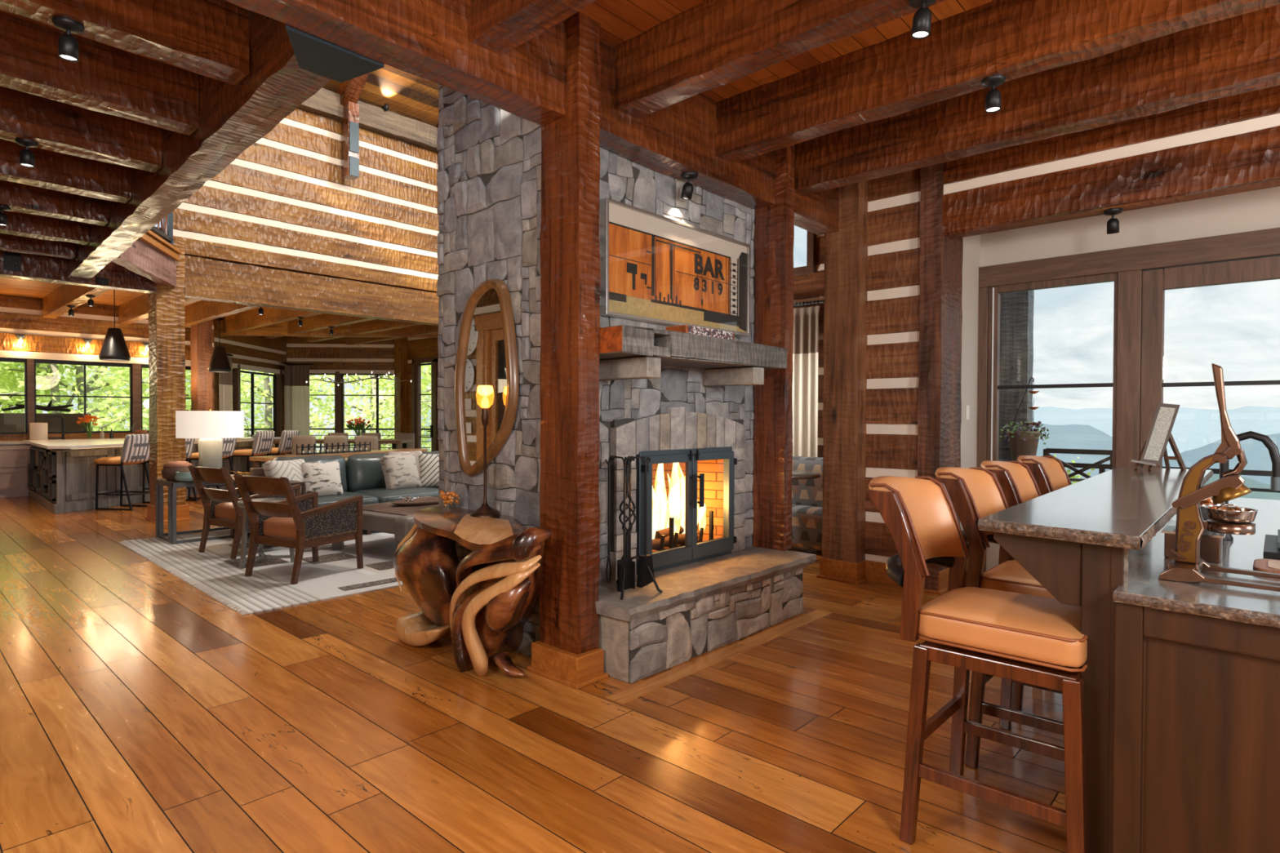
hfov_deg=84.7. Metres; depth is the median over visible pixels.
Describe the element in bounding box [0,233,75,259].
ceiling beam
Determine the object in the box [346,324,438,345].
ceiling beam
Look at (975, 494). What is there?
bar stool
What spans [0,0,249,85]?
ceiling beam
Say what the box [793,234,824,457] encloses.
wall
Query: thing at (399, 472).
throw pillow
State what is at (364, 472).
cushion
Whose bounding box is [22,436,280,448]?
island countertop
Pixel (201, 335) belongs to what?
timber post
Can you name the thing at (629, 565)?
shovel
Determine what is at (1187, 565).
juicer
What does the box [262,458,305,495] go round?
throw pillow
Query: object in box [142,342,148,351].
wall sconce
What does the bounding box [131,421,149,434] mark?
glass cloche
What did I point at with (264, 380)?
tree
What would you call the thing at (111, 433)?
soap bottle
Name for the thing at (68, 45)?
light
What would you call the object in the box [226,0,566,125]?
ceiling beam
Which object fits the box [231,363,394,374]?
trim
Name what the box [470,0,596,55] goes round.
ceiling beam
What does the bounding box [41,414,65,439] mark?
kitchen faucet
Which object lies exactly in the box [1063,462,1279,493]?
terrace railing
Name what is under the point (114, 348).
cone pendant
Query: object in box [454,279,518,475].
wall mirror
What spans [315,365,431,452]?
tree
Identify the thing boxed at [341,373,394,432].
window
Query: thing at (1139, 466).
easel
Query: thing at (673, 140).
ceiling beam
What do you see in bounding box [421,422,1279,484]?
mountain ridge
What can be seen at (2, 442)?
countertop
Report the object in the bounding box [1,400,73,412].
branch
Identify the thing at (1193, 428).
mountain ridge
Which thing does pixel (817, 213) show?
ceiling beam
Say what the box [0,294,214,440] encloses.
wall
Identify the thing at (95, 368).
tree
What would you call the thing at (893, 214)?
wall
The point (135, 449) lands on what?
stool
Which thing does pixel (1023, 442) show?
flower pot
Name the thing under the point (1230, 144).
wall
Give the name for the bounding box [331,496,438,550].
coffee table
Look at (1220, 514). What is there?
bowl
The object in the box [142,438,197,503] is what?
stool
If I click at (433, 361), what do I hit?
door
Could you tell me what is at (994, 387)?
window
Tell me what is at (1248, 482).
mountain ridge
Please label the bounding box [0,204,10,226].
light
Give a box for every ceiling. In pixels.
[0,0,994,318]
[322,63,438,126]
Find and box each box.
[666,324,733,340]
[1160,515,1226,563]
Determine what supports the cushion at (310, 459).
on the leather sofa
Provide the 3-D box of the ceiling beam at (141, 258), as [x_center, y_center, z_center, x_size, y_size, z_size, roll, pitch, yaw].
[-5.832,-1.968,8.242,0.172,0.352,1.713,0,1,-17]
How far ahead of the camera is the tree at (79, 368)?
18.55 m
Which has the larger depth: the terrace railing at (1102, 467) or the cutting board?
the terrace railing at (1102, 467)
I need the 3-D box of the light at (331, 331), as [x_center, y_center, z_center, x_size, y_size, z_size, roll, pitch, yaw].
[-5.979,-1.859,13.599,0.114,0.155,0.114,1,1,42]
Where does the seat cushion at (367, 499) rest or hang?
on the leather sofa
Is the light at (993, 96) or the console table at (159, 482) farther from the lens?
the console table at (159, 482)
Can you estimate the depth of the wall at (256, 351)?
16.32 m
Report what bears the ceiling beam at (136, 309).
attached to the ceiling at (620, 20)
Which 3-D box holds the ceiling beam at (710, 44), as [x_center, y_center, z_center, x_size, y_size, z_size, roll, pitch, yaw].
[2.488,-1.906,1.628,6.960,0.372,0.182,1,1,42]
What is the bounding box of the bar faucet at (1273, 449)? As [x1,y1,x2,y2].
[1219,431,1279,541]
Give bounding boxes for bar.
[975,466,1213,550]
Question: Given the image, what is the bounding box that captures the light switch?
[965,405,969,419]
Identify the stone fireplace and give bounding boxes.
[436,84,816,683]
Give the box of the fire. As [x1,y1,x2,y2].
[652,462,714,551]
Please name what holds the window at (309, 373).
in the wall at (327, 354)
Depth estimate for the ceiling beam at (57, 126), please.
4.59 m
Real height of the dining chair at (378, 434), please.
1.010 m
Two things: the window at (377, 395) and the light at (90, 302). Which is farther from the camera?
the window at (377, 395)
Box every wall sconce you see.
[15,333,25,344]
[83,338,92,347]
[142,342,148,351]
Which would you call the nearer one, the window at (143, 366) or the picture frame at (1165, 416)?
the picture frame at (1165, 416)
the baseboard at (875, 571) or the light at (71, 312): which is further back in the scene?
the light at (71, 312)
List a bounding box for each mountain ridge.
[421,405,1279,457]
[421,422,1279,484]
[1070,473,1279,500]
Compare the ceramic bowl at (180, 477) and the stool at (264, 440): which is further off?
the stool at (264, 440)
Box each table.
[155,474,249,544]
[237,497,294,568]
[248,448,427,467]
[273,439,413,455]
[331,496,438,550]
[788,470,821,551]
[999,458,1017,463]
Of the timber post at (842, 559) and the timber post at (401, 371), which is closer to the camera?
the timber post at (842, 559)
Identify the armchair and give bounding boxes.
[187,465,301,559]
[233,474,363,584]
[791,456,822,550]
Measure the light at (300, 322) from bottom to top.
0.155 m
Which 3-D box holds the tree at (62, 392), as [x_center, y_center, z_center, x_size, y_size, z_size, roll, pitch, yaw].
[-17.583,-0.194,19.893,5.909,8.931,7.416,1,1,22]
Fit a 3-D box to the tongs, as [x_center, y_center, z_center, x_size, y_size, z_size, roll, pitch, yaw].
[-0.171,0.525,3.959,0.013,0.711,0.060,1,1,42]
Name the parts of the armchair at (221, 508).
leg, seat, seat rail, panel, leg, panel, armrest, leg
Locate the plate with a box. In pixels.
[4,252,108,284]
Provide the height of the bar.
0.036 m
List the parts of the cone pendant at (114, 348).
lamp shade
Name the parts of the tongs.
handle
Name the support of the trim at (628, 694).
on the floor
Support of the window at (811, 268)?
in the wall at (811, 286)
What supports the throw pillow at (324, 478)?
on the leather sofa
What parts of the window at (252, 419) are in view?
deck railing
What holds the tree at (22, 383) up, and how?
on the ground
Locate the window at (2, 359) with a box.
[0,357,27,434]
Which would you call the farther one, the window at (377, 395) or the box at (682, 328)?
the window at (377, 395)
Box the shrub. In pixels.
[1053,454,1106,484]
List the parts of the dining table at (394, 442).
leg, leg, leg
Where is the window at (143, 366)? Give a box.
[141,364,191,432]
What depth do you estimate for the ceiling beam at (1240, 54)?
4.10 m
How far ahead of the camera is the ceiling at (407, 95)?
11.13 m
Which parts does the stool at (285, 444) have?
seat, backrest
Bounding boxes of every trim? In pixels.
[0,350,191,366]
[26,358,141,435]
[138,230,182,261]
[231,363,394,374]
[232,364,340,439]
[605,609,831,704]
[976,269,1142,572]
[978,227,1279,288]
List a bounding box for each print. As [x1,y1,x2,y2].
[608,223,730,314]
[608,295,746,333]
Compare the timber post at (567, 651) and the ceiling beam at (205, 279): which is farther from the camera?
the ceiling beam at (205, 279)
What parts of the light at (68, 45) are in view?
arm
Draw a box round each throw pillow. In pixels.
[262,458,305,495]
[301,461,343,496]
[379,454,422,489]
[385,450,422,479]
[418,453,439,488]
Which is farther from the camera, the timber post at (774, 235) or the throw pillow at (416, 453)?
the throw pillow at (416, 453)
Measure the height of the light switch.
0.120 m
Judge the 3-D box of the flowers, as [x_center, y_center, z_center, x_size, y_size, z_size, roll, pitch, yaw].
[-5.581,0.036,13.970,0.434,0.443,0.440,1,1,42]
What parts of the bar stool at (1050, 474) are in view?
post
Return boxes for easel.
[1130,432,1186,470]
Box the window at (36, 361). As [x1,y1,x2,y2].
[34,359,132,433]
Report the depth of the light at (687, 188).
4.50 m
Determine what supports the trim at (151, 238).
attached to the wall at (286, 202)
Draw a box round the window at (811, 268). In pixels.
[793,231,817,275]
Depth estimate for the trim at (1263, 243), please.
5.33 m
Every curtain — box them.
[218,353,233,411]
[280,361,292,454]
[291,363,314,435]
[792,299,824,457]
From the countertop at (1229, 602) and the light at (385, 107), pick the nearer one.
the countertop at (1229, 602)
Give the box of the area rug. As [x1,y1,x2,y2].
[119,529,403,615]
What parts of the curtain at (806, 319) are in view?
linen panel, rod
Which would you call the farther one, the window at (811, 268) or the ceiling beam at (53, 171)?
the window at (811, 268)
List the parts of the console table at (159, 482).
leg, leg, leg, leg, frame, floor frame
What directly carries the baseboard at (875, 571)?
attached to the wall at (893, 214)
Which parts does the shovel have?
handle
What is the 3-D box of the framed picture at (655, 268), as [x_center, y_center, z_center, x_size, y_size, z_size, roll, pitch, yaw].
[0.284,-0.988,4.600,0.060,0.668,1.479,1,1,42]
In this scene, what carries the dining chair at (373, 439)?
on the floor
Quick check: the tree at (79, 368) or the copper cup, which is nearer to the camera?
the copper cup
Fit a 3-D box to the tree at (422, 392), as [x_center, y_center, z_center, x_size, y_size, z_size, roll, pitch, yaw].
[-3.787,-0.929,21.324,7.416,8.931,5.909,1,1,23]
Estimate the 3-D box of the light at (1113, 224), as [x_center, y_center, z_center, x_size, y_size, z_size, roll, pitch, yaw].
[3.235,-1.399,4.802,0.114,0.159,0.114,1,1,42]
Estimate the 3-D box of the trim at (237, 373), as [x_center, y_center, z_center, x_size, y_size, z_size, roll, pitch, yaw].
[-8.287,-0.146,17.236,2.238,2.500,4.246,1,1,42]
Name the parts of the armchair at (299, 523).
leg, seat, panel, nailhead trim, leg, armrest, seat rail, leg, panel, nailhead trim, armrest, leg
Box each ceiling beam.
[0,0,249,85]
[0,11,199,135]
[0,86,161,172]
[0,138,131,203]
[0,179,108,226]
[0,210,89,244]
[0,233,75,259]
[0,250,155,293]
[42,284,111,318]
[66,10,348,279]
[111,238,176,286]
[118,293,199,324]
[184,255,439,325]
[184,300,259,326]
[217,320,439,337]
[220,306,323,333]
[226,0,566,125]
[264,313,374,338]
[297,87,439,151]
[307,319,424,342]
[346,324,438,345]
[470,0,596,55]
[599,37,775,208]
[614,0,945,118]
[715,0,1279,162]
[794,4,1279,195]
[794,186,839,235]
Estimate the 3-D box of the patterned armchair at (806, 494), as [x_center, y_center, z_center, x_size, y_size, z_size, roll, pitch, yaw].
[1.818,0.801,7.282,1.000,0.960,0.500,1,1,42]
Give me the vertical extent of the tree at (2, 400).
8.931 m
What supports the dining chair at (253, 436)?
on the floor
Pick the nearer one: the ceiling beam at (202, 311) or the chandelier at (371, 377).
the ceiling beam at (202, 311)
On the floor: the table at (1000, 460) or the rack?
the table at (1000, 460)
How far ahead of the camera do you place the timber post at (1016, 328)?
7.47 m
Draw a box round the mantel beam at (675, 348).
[599,324,786,369]
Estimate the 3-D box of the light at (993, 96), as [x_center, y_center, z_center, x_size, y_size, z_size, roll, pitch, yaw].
[1.786,-1.678,3.549,0.114,0.155,0.114,1,1,42]
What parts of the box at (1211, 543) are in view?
lid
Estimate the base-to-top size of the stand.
0.763 m
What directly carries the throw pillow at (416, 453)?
on the leather sofa
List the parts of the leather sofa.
leg, arm, leg, arm frame, leg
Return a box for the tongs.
[605,456,613,582]
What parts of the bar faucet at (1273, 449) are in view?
spout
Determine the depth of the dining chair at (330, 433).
14.82 m
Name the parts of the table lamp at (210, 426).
lamp shade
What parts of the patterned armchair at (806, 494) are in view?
seat, backrest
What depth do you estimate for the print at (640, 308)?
4.50 m
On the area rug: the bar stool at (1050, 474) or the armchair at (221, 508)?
the armchair at (221, 508)
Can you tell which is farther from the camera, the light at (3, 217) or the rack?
the rack
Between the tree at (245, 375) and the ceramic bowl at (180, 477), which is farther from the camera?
the tree at (245, 375)
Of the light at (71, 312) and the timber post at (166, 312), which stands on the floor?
the timber post at (166, 312)
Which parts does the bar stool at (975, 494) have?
post, backrest, leg, bowed rail, post, leg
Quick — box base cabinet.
[0,444,31,497]
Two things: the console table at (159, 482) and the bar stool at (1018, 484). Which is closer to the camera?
the bar stool at (1018, 484)
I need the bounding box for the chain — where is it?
[1011,376,1039,429]
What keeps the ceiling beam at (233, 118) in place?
attached to the ceiling at (620, 20)
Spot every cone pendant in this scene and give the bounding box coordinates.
[98,289,130,361]
[207,317,231,373]
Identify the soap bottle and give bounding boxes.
[99,429,104,439]
[109,428,113,438]
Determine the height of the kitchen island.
0.880 m
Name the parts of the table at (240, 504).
leg, leg, leg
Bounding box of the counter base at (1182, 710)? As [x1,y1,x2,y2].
[992,480,1279,852]
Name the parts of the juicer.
enamel panel, press arm, lever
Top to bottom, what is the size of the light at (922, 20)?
0.158 m
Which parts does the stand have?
twisted stem, hook crown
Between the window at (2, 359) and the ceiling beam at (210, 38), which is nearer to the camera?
the ceiling beam at (210, 38)
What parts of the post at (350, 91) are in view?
post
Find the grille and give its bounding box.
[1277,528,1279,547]
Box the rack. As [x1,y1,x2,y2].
[296,441,370,454]
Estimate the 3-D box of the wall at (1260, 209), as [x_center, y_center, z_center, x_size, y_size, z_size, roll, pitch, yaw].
[4.987,-0.370,3.908,6.300,3.460,0.900,1,1,42]
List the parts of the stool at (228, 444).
seat, metal frame, backrest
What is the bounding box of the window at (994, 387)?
[986,272,1117,469]
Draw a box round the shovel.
[617,457,635,591]
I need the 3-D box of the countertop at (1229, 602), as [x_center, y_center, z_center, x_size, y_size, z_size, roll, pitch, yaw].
[2.561,0.449,2.844,0.634,0.031,3.195,1,1,42]
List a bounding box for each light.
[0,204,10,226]
[14,137,38,167]
[52,15,84,62]
[66,305,75,315]
[85,294,95,306]
[257,306,263,315]
[297,316,303,326]
[328,326,334,334]
[382,103,389,111]
[680,171,697,199]
[908,0,936,39]
[981,74,1005,113]
[1102,208,1123,234]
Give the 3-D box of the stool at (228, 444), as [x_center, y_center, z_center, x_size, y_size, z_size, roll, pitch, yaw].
[-7.112,0.641,11.701,0.621,1.098,0.460,0,1,9]
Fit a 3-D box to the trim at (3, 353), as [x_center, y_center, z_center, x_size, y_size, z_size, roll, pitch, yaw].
[-10.810,-1.253,12.272,0.060,0.120,5.600,1,1,42]
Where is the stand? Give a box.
[604,455,662,599]
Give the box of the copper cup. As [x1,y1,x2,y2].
[1027,391,1039,425]
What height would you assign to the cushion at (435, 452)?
0.516 m
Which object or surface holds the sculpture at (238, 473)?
on the console table at (159, 482)
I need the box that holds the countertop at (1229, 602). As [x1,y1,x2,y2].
[1112,497,1279,628]
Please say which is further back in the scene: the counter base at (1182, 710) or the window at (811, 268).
the window at (811, 268)
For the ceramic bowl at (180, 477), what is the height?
0.100 m
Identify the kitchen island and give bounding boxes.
[27,440,266,514]
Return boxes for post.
[145,238,191,523]
[190,320,213,410]
[335,72,369,180]
[394,337,408,434]
[526,11,608,688]
[753,144,794,551]
[816,180,867,584]
[917,163,963,594]
[999,289,1034,458]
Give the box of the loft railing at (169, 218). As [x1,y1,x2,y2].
[149,211,173,245]
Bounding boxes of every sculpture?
[231,471,249,477]
[393,505,551,676]
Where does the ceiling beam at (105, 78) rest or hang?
attached to the ceiling at (620, 20)
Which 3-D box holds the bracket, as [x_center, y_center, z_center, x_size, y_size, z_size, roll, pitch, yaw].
[-1.380,-1.601,3.056,0.285,0.015,0.417,1,1,42]
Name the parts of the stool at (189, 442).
backrest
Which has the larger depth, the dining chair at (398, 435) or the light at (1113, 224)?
the dining chair at (398, 435)
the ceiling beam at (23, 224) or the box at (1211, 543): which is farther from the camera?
the ceiling beam at (23, 224)
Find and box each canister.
[29,422,48,439]
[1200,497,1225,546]
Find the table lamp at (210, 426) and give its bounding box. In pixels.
[175,407,244,468]
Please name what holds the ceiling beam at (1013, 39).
attached to the ceiling at (620, 20)
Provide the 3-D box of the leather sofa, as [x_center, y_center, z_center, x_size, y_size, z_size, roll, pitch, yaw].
[-2.729,0.778,9.203,1.096,0.892,4.556,1,1,41]
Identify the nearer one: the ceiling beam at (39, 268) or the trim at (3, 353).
the ceiling beam at (39, 268)
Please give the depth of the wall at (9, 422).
14.09 m
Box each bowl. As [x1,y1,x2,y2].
[173,471,193,481]
[1204,503,1258,524]
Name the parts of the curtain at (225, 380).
linen panel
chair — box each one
[252,434,262,467]
[291,435,315,454]
[324,435,347,458]
[327,432,348,448]
[354,435,377,450]
[360,432,381,449]
[394,432,414,448]
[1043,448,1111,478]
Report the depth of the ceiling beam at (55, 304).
11.08 m
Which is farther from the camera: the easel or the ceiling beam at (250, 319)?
the ceiling beam at (250, 319)
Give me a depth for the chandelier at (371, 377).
14.37 m
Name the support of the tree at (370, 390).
on the ground
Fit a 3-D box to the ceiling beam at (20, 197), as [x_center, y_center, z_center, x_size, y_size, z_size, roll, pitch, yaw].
[-5.711,-2.003,5.501,0.201,0.342,2.472,1,1,42]
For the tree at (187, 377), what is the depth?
22.17 m
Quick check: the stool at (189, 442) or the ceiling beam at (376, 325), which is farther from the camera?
the ceiling beam at (376, 325)
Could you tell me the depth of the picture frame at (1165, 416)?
4.18 m
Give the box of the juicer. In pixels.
[1158,363,1279,591]
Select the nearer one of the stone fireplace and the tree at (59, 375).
the stone fireplace
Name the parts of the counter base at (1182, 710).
panel frame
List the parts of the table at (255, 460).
leg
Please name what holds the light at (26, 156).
hanging from the ceiling beam at (57, 126)
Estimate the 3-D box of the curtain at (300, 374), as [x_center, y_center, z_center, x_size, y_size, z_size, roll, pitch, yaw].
[-8.648,-0.270,17.889,0.660,2.687,0.076,0,1,-3]
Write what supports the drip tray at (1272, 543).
on the countertop at (1229, 602)
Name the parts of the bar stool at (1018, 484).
post, backrest, leg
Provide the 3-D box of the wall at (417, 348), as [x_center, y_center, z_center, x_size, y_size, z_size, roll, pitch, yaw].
[-3.900,-0.585,16.171,5.960,3.443,0.199,1,1,42]
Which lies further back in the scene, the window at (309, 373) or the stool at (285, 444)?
the window at (309, 373)
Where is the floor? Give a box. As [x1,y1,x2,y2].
[0,494,1066,852]
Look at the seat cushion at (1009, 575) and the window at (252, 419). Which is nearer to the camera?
the seat cushion at (1009, 575)
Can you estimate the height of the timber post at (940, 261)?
3.440 m
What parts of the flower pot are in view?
pot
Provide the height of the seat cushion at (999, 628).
0.140 m
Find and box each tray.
[391,496,438,506]
[1262,528,1279,559]
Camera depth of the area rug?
6.21 m
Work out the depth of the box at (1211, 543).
2.28 m
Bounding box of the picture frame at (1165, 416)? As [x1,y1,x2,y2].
[1140,403,1180,465]
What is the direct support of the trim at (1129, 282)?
attached to the wall at (1260, 209)
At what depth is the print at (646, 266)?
4.45 m
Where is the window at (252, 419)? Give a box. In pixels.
[240,370,431,448]
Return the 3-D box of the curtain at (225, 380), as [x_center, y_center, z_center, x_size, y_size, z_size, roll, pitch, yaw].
[-8.752,-0.216,14.806,0.077,2.667,0.600,0,1,-3]
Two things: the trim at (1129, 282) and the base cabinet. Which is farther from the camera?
the base cabinet
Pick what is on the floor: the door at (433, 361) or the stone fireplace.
the stone fireplace
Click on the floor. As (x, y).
(140, 712)
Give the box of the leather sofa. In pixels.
[231,450,439,548]
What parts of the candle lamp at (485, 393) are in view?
lamp shade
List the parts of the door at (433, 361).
lever handle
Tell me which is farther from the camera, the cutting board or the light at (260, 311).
the light at (260, 311)
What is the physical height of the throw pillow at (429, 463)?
0.445 m
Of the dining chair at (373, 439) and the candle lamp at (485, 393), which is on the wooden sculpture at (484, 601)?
the candle lamp at (485, 393)
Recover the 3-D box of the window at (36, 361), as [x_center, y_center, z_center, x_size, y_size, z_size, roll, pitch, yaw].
[-10.249,-0.536,12.960,0.060,1.330,1.440,1,1,42]
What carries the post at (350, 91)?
attached to the ceiling at (407, 95)
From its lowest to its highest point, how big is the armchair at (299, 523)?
0.874 m
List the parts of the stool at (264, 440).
seat, backrest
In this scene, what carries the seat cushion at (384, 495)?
on the leather sofa
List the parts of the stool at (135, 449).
seat, metal frame, backrest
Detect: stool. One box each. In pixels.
[93,433,149,511]
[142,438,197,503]
[187,437,236,498]
[231,431,275,475]
[257,430,299,456]
[865,475,1088,852]
[933,466,1063,768]
[980,460,1041,711]
[1017,455,1071,495]
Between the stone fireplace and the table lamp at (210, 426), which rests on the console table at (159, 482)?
the table lamp at (210, 426)
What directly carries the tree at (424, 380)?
on the ground
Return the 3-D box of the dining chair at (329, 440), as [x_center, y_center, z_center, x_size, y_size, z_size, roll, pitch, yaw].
[-5.539,0.669,12.968,0.420,1.010,0.500,0,1,-3]
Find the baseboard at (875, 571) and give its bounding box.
[865,560,898,586]
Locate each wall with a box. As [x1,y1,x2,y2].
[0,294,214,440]
[0,413,91,431]
[163,107,439,293]
[213,317,286,454]
[285,336,394,432]
[407,337,439,450]
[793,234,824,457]
[864,168,920,562]
[942,84,1279,239]
[960,186,1279,570]
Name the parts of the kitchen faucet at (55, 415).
lever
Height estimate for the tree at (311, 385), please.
10.608 m
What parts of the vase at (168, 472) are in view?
lid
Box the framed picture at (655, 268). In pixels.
[599,197,750,337]
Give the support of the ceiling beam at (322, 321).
attached to the ceiling at (620, 20)
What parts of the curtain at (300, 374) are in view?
linen panel, rod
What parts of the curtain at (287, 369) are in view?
rod, linen panel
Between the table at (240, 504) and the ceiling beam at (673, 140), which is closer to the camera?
the ceiling beam at (673, 140)
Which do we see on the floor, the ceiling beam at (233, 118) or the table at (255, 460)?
the table at (255, 460)
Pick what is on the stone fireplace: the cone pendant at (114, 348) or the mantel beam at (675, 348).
the mantel beam at (675, 348)
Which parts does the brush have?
handle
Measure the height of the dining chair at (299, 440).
1.010 m
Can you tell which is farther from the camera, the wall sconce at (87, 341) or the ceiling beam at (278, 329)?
the ceiling beam at (278, 329)
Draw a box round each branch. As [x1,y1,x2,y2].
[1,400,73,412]
[400,495,420,502]
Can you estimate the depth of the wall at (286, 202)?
10.55 m
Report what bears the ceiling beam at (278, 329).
attached to the wall at (256, 351)
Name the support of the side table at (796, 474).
on the floor
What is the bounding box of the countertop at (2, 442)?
[0,440,26,444]
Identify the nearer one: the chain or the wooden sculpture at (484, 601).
the wooden sculpture at (484, 601)
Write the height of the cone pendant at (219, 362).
1.250 m
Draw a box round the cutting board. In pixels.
[1253,559,1279,573]
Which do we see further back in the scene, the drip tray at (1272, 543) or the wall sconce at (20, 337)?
the wall sconce at (20, 337)
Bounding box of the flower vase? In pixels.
[76,414,99,439]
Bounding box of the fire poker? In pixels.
[628,456,635,557]
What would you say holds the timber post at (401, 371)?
on the floor
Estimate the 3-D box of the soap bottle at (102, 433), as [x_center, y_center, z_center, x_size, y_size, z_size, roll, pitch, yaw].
[-9.827,0.129,12.826,0.062,0.196,0.064,1,1,42]
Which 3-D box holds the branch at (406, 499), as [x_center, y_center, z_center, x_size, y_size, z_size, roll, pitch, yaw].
[-2.447,0.770,7.455,0.181,0.061,0.209,1,1,42]
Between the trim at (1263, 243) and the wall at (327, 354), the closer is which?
the trim at (1263, 243)
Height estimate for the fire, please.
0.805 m
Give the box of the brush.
[636,457,654,587]
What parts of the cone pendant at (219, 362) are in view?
lamp shade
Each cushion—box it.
[272,454,346,491]
[318,491,378,506]
[344,453,386,492]
[355,487,439,502]
[422,450,439,454]
[917,586,1087,667]
[980,560,1056,599]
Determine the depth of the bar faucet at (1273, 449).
2.60 m
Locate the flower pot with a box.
[999,421,1049,461]
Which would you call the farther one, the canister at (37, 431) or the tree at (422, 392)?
the tree at (422, 392)
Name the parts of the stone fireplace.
fireplace door, door frame, handle, handle, fireplace door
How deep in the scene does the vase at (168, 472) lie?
7.61 m
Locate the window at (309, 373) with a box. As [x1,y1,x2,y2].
[309,373,335,432]
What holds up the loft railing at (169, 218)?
on the trim at (151, 238)
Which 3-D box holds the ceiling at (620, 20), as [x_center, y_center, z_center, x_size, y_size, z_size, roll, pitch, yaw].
[-2.819,-2.191,8.226,23.700,0.004,10.400,1,1,42]
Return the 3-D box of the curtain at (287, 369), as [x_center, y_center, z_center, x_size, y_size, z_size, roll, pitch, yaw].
[-8.879,-0.268,17.675,0.072,2.687,0.581,0,1,-4]
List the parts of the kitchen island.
carved panel, panel frame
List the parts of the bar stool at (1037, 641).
post, leg, backrest, bowed rail, post, leg, seat frame, leg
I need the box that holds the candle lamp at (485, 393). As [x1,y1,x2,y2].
[470,385,500,517]
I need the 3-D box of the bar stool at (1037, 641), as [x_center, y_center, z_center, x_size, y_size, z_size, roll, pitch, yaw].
[1.135,0.770,2.353,0.713,1.163,0.494,1,1,42]
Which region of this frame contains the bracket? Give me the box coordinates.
[285,25,384,82]
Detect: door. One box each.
[412,356,438,451]
[1139,256,1279,468]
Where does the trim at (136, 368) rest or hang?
attached to the wall at (20, 315)
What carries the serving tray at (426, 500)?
on the coffee table at (388, 517)
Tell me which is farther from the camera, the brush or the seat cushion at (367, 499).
the seat cushion at (367, 499)
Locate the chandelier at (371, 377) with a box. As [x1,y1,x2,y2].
[306,324,411,386]
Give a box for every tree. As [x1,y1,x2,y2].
[0,361,75,413]
[0,362,40,411]
[0,362,129,431]
[0,362,191,431]
[0,364,105,413]
[40,366,190,431]
[69,365,265,435]
[120,368,273,430]
[185,369,391,452]
[240,370,351,444]
[310,367,431,450]
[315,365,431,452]
[360,362,431,449]
[421,391,431,419]
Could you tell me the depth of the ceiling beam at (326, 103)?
11.06 m
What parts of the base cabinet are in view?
drawer, shaker frame, drawer, shaker frame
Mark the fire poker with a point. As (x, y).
(633, 460)
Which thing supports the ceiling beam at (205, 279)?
attached to the ceiling at (620, 20)
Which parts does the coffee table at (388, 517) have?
leg, leg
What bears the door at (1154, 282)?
in the wall at (1260, 209)

